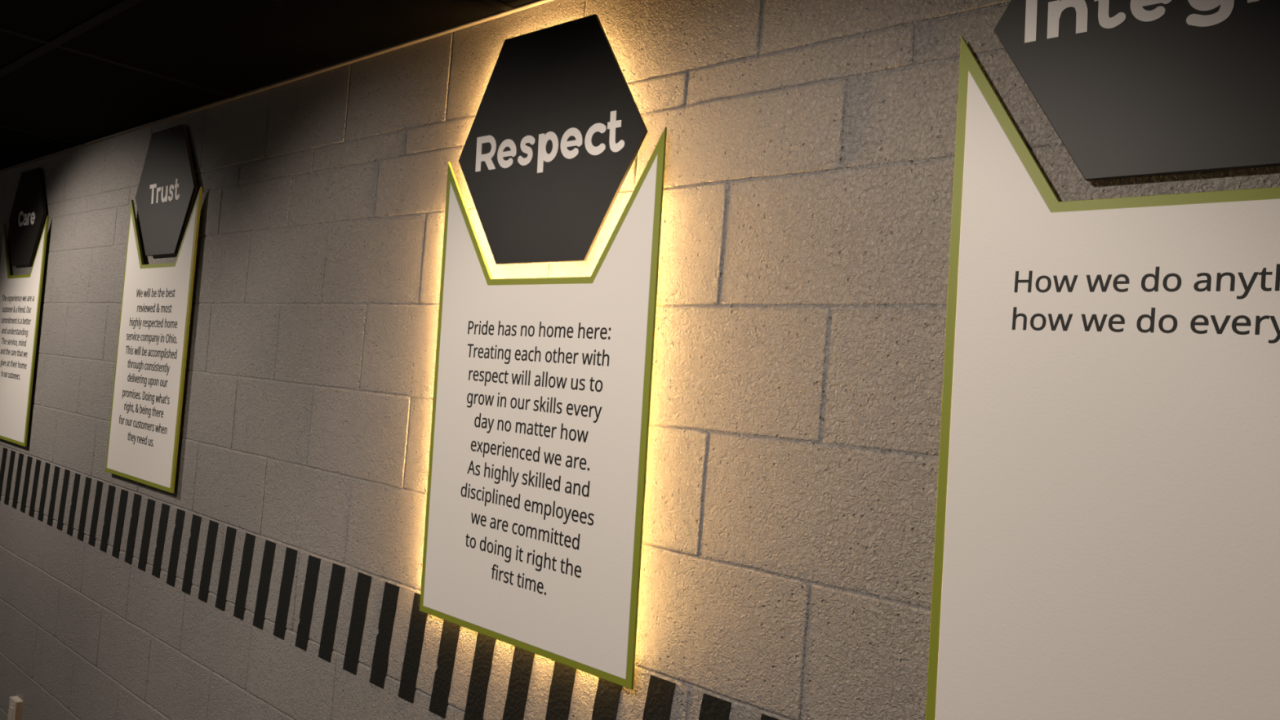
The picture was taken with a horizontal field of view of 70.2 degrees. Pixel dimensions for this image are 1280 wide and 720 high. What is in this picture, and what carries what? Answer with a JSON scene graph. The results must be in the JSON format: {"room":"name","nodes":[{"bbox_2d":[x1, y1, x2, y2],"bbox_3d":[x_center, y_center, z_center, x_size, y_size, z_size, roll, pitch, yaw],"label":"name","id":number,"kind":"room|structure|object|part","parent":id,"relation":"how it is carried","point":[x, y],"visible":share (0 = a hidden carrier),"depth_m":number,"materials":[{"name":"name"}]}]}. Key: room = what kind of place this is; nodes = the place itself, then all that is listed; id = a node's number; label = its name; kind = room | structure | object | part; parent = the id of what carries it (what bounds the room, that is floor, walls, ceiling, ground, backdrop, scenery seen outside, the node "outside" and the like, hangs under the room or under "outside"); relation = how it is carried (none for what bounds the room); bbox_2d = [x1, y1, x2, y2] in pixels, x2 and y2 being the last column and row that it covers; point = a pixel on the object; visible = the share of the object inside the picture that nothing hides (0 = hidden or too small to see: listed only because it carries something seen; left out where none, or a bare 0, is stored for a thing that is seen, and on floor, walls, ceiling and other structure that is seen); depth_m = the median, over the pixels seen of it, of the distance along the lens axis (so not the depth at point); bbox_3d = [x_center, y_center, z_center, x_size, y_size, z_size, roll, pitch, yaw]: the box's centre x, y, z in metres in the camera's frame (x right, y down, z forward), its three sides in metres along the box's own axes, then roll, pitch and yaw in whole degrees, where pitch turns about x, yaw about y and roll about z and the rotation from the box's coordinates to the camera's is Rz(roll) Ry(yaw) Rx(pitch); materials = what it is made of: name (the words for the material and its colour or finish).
{"room":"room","nodes":[
{"label":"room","id":0,"kind":"room"},
{"bbox_2d":[0,0,535,169],"bbox_3d":[-2.655,-0.950,1.299,8.000,0.060,3.996,3,-2,41],"label":"ceiling","id":1,"kind":"structure","parent":0,"point":[233,47],"depth_m":2.26,"materials":[{"name":"black tile"}]},
{"bbox_2d":[0,0,514,145],"bbox_3d":[-2.658,-0.919,1.298,8.000,0.005,3.996,3,-2,41],"label":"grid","id":2,"kind":"structure","parent":1,"relation":"attached to","point":[120,6],"depth_m":2.31,"materials":[{"name":"black metal"}]},
{"bbox_2d":[0,0,1279,719],"bbox_3d":[-1.383,0.390,2.857,8.000,2.540,0.201,3,-2,41],"label":"wall","id":3,"kind":"structure","parent":0,"point":[786,572],"depth_m":1.68,"materials":[{"name":"grey paint"}]},
{"bbox_2d":[0,447,7,501],"bbox_3d":[-2.690,0.482,3.839,0.083,0.223,0.003,3,-2,41],"label":"stripe","id":4,"kind":"object","parent":3,"relation":"attached to","point":[5,450],"depth_m":3.83,"materials":[{"name":"black paint"}]},
{"bbox_2d":[4,450,15,505],"bbox_3d":[-2.608,0.487,3.768,0.082,0.223,0.003,3,-2,41],"label":"stripe","id":5,"kind":"object","parent":3,"relation":"attached to","point":[12,452],"depth_m":3.77,"materials":[{"name":"black paint"}]},
{"bbox_2d":[7,695,22,719],"bbox_3d":[-2.394,1.357,3.487,0.080,0.121,0.029,3,-2,41],"label":"wall outlet","id":6,"kind":"object","parent":3,"relation":"attached to","point":[15,704],"visible":1,"depth_m":3.47,"materials":[{"name":"beige plastic"}]},
{"bbox_2d":[8,706,13,719],"bbox_3d":[-2.403,1.357,3.477,0.034,0.062,0.003,3,-2,41],"label":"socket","id":7,"kind":"object","parent":6,"relation":"attached to","point":[11,708],"depth_m":3.48,"materials":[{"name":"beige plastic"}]},
{"bbox_3d":[-2.400,1.357,3.480,0.080,0.121,0.005,3,-2,41],"label":"plate","id":8,"kind":"part","parent":6,"relation":"part of","materials":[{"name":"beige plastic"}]},
{"bbox_2d":[12,453,23,508],"bbox_3d":[-2.526,0.491,3.697,0.082,0.223,0.003,3,-2,41],"label":"stripe","id":9,"kind":"object","parent":3,"relation":"attached to","point":[15,502],"depth_m":3.69,"materials":[{"name":"black paint"}]},
{"bbox_2d":[0,215,48,446],"bbox_3d":[-2.621,-0.128,3.823,0.582,0.925,0.020,3,-2,41],"label":"panel","id":10,"kind":"object","parent":3,"relation":"attached to","point":[20,295],"visible":1,"depth_m":3.75,"materials":[{"name":"white plastic"}]},
{"bbox_2d":[20,456,32,512],"bbox_3d":[-2.444,0.495,3.626,0.083,0.223,0.003,3,-2,41],"label":"stripe","id":11,"kind":"object","parent":3,"relation":"attached to","point":[29,459],"depth_m":3.62,"materials":[{"name":"black paint"}]},
{"bbox_2d":[8,167,46,266],"bbox_3d":[-2.574,-0.598,3.826,0.456,0.402,0.020,3,-2,41],"label":"sign","id":12,"kind":"object","parent":3,"relation":"attached to","point":[28,214],"visible":1,"depth_m":3.80,"materials":[{"name":"black plastic"}]},
{"bbox_2d":[28,459,40,517],"bbox_3d":[-2.362,0.500,3.556,0.082,0.223,0.003,3,-2,41],"label":"stripe","id":13,"kind":"object","parent":3,"relation":"attached to","point":[32,510],"depth_m":3.55,"materials":[{"name":"black paint"}]},
{"bbox_2d":[37,462,50,521],"bbox_3d":[-2.280,0.504,3.485,0.082,0.223,0.003,3,-2,41],"label":"stripe","id":14,"kind":"object","parent":3,"relation":"attached to","point":[47,465],"depth_m":3.48,"materials":[{"name":"black paint"}]},
{"bbox_2d":[47,466,60,526],"bbox_3d":[-2.198,0.510,3.414,0.082,0.223,0.003,3,-2,41],"label":"stripe","id":15,"kind":"object","parent":3,"relation":"attached to","point":[56,473],"depth_m":3.41,"materials":[{"name":"black paint"}]},
{"bbox_2d":[56,469,70,530],"bbox_3d":[-2.116,0.513,3.343,0.082,0.223,0.003,3,-2,41],"label":"stripe","id":16,"kind":"object","parent":3,"relation":"attached to","point":[66,477],"depth_m":3.34,"materials":[{"name":"black paint"}]},
{"bbox_2d":[66,472,80,536],"bbox_3d":[-2.035,0.519,3.272,0.082,0.223,0.003,3,-2,41],"label":"stripe","id":17,"kind":"object","parent":3,"relation":"attached to","point":[77,479],"depth_m":3.27,"materials":[{"name":"black paint"}]},
{"bbox_2d":[77,476,91,541],"bbox_3d":[-1.953,0.523,3.201,0.082,0.223,0.003,3,-2,41],"label":"stripe","id":18,"kind":"object","parent":3,"relation":"attached to","point":[81,534],"depth_m":3.20,"materials":[{"name":"black paint"}]},
{"bbox_2d":[88,480,102,546],"bbox_3d":[-1.871,0.527,3.131,0.082,0.223,0.003,3,-2,41],"label":"stripe","id":19,"kind":"object","parent":3,"relation":"attached to","point":[91,541],"depth_m":3.13,"materials":[{"name":"black paint"}]},
{"bbox_2d":[99,484,115,552],"bbox_3d":[-1.789,0.533,3.060,0.083,0.223,0.003,3,-2,41],"label":"stripe","id":20,"kind":"object","parent":3,"relation":"attached to","point":[106,527],"depth_m":3.06,"materials":[{"name":"black paint"}]},
{"bbox_2d":[111,488,128,558],"bbox_3d":[-1.707,0.537,2.989,0.082,0.223,0.003,3,-2,41],"label":"stripe","id":21,"kind":"object","parent":3,"relation":"attached to","point":[123,497],"depth_m":2.99,"materials":[{"name":"black paint"}]},
{"bbox_2d":[124,493,142,564],"bbox_3d":[-1.625,0.541,2.918,0.083,0.223,0.003,3,-2,41],"label":"stripe","id":22,"kind":"object","parent":3,"relation":"attached to","point":[137,498],"depth_m":2.92,"materials":[{"name":"black paint"}]},
{"bbox_2d":[137,498,155,571],"bbox_3d":[-1.543,0.547,2.847,0.081,0.223,0.003,3,-2,41],"label":"stripe","id":23,"kind":"object","parent":3,"relation":"attached to","point":[142,563],"depth_m":2.84,"materials":[{"name":"black paint"}]},
{"bbox_2d":[105,186,202,493],"bbox_3d":[-1.551,-0.073,2.898,0.533,0.920,0.020,3,-2,41],"label":"panel","id":24,"kind":"object","parent":3,"relation":"attached to","point":[148,384],"visible":1,"depth_m":2.86,"materials":[{"name":"white plastic"}]},
{"bbox_2d":[151,502,169,577],"bbox_3d":[-1.461,0.550,2.776,0.082,0.223,0.003,3,-2,41],"label":"stripe","id":25,"kind":"object","parent":3,"relation":"attached to","point":[163,520],"depth_m":2.77,"materials":[{"name":"black paint"}]},
{"bbox_2d":[135,124,197,256],"bbox_3d":[-1.516,-0.538,2.912,0.452,0.408,0.020,3,-2,41],"label":"sign","id":26,"kind":"object","parent":3,"relation":"attached to","point":[167,188],"visible":1,"depth_m":2.89,"materials":[{"name":"black plastic"}]},
{"bbox_2d":[166,508,185,586],"bbox_3d":[-1.379,0.557,2.705,0.082,0.227,0.003,3,-2,41],"label":"stripe","id":27,"kind":"object","parent":3,"relation":"attached to","point":[171,575],"depth_m":2.70,"materials":[{"name":"black paint"}]},
{"bbox_2d":[182,514,201,595],"bbox_3d":[-1.297,0.562,2.635,0.082,0.227,0.003,3,-2,41],"label":"stripe","id":28,"kind":"object","parent":3,"relation":"attached to","point":[196,520],"depth_m":2.63,"materials":[{"name":"black paint"}]},
{"bbox_2d":[198,520,218,602],"bbox_3d":[-1.215,0.566,2.564,0.082,0.227,0.003,3,-2,41],"label":"stripe","id":29,"kind":"object","parent":3,"relation":"attached to","point":[213,526],"depth_m":2.56,"materials":[{"name":"black paint"}]},
{"bbox_2d":[215,526,236,611],"bbox_3d":[-1.133,0.571,2.493,0.083,0.227,0.003,3,-2,41],"label":"stripe","id":30,"kind":"object","parent":3,"relation":"attached to","point":[220,602],"depth_m":2.49,"materials":[{"name":"black paint"}]},
{"bbox_2d":[233,533,255,620],"bbox_3d":[-1.052,0.575,2.422,0.082,0.227,0.003,3,-2,41],"label":"stripe","id":31,"kind":"object","parent":3,"relation":"attached to","point":[248,548],"depth_m":2.42,"materials":[{"name":"black paint"}]},
{"bbox_2d":[252,539,275,630],"bbox_3d":[-0.970,0.580,2.351,0.082,0.227,0.003,3,-2,41],"label":"stripe","id":32,"kind":"object","parent":3,"relation":"attached to","point":[259,619],"depth_m":2.35,"materials":[{"name":"black paint"}]},
{"bbox_2d":[0,0,554,172],"bbox_3d":[-1.361,-0.774,2.808,8.000,0.006,0.012,3,-2,41],"label":"trim","id":33,"kind":"structure","parent":3,"relation":"attached to","point":[536,2],"depth_m":2.32,"materials":[{"name":"grey paint"}]},
{"bbox_2d":[273,546,297,639],"bbox_3d":[-0.888,0.584,2.281,0.082,0.227,0.003,3,-2,41],"label":"stripe","id":34,"kind":"object","parent":3,"relation":"attached to","point":[280,627],"depth_m":2.28,"materials":[{"name":"black paint"}]},
{"bbox_2d":[294,555,320,651],"bbox_3d":[-0.806,0.590,2.210,0.081,0.227,0.003,3,-2,41],"label":"stripe","id":35,"kind":"object","parent":3,"relation":"attached to","point":[313,562],"depth_m":2.21,"materials":[{"name":"black paint"}]},
{"bbox_2d":[318,563,346,662],"bbox_3d":[-0.724,0.593,2.139,0.082,0.227,0.003,3,-2,41],"label":"stripe","id":36,"kind":"object","parent":3,"relation":"attached to","point":[337,576],"depth_m":2.14,"materials":[{"name":"black paint"}]},
{"bbox_2d":[342,572,372,675],"bbox_3d":[-0.642,0.598,2.068,0.082,0.227,0.003,3,-2,41],"label":"stripe","id":37,"kind":"object","parent":3,"relation":"attached to","point":[351,661],"depth_m":2.07,"materials":[{"name":"black paint"}]},
{"bbox_2d":[368,582,399,688],"bbox_3d":[-0.560,0.603,1.997,0.082,0.227,0.003,3,-2,41],"label":"stripe","id":38,"kind":"object","parent":3,"relation":"attached to","point":[390,596],"depth_m":2.00,"materials":[{"name":"black paint"}]},
{"bbox_2d":[398,592,427,703],"bbox_3d":[-0.477,0.608,1.926,0.082,0.227,0.003,3,-2,41],"label":"stripe","id":39,"kind":"object","parent":3,"relation":"attached to","point":[415,642],"depth_m":1.93,"materials":[{"name":"black paint"}]},
{"bbox_2d":[428,619,460,718],"bbox_3d":[-0.395,0.612,1.854,0.082,0.227,0.003,3,-2,41],"label":"stripe","id":40,"kind":"object","parent":3,"relation":"attached to","point":[438,704],"depth_m":1.85,"materials":[{"name":"black paint"}]},
{"bbox_2d":[463,632,495,719],"bbox_3d":[-0.312,0.617,1.783,0.082,0.227,0.003,3,-2,41],"label":"stripe","id":41,"kind":"object","parent":3,"relation":"attached to","point":[485,645],"depth_m":1.78,"materials":[{"name":"black paint"}]},
{"bbox_2d":[502,646,534,719],"bbox_3d":[-0.229,0.621,1.711,0.082,0.227,0.003,3,-2,41],"label":"stripe","id":42,"kind":"object","parent":3,"relation":"attached to","point":[522,660],"depth_m":1.71,"materials":[{"name":"black paint"}]},
{"bbox_2d":[419,127,666,689],"bbox_3d":[-0.206,0.063,1.730,0.620,0.946,0.020,3,-2,41],"label":"panel","id":43,"kind":"object","parent":3,"relation":"attached to","point":[535,500],"visible":1,"depth_m":1.68,"materials":[{"name":"white plastic"}]},
{"bbox_2d":[458,13,648,264],"bbox_3d":[-0.180,-0.414,1.752,0.519,0.459,0.020,3,-2,41],"label":"sign","id":44,"kind":"object","parent":3,"relation":"attached to","point":[557,130],"visible":1,"depth_m":1.73,"materials":[{"name":"black plastic"}]},
{"bbox_2d":[545,661,576,719],"bbox_3d":[-0.146,0.626,1.640,0.081,0.227,0.003,3,-2,41],"label":"stripe","id":45,"kind":"object","parent":3,"relation":"attached to","point":[562,686],"depth_m":1.64,"materials":[{"name":"black paint"}]},
{"bbox_2d":[591,677,622,719],"bbox_3d":[-0.064,0.631,1.568,0.081,0.227,0.003,3,-2,41],"label":"stripe","id":46,"kind":"object","parent":3,"relation":"attached to","point":[606,700],"depth_m":1.57,"materials":[{"name":"black paint"}]},
{"bbox_2d":[642,675,675,719],"bbox_3d":[0.018,0.635,1.497,0.081,0.227,0.003,3,-2,41],"label":"stripe","id":47,"kind":"object","parent":3,"relation":"attached to","point":[660,691],"depth_m":1.49,"materials":[{"name":"black paint"}]},
{"bbox_2d":[698,693,731,719],"bbox_3d":[0.101,0.639,1.426,0.081,0.227,0.003,3,-2,41],"label":"stripe","id":48,"kind":"object","parent":3,"relation":"attached to","point":[713,708],"depth_m":1.42,"materials":[{"name":"black paint"}]},
{"bbox_2d":[760,713,779,719],"bbox_3d":[0.184,0.644,1.354,0.081,0.227,0.003,3,-2,41],"label":"stripe","id":49,"kind":"object","parent":3,"relation":"attached to","point":[764,717],"depth_m":1.36,"materials":[{"name":"black paint"}]},
{"bbox_2d":[925,35,1279,719],"bbox_3d":[0.618,0.058,1.022,0.583,0.966,0.020,3,-2,41],"label":"panel","id":50,"kind":"object","parent":3,"relation":"attached to","point":[1107,535],"visible":1,"depth_m":1.07,"materials":[{"name":"white plastic"}]},
{"bbox_2d":[993,0,1279,181],"bbox_3d":[0.648,-0.421,1.041,0.478,0.416,0.020,3,-2,41],"label":"sign","id":51,"kind":"object","parent":3,"relation":"attached to","point":[1129,88],"visible":1,"depth_m":1.06,"materials":[{"name":"black plastic"}]}
]}

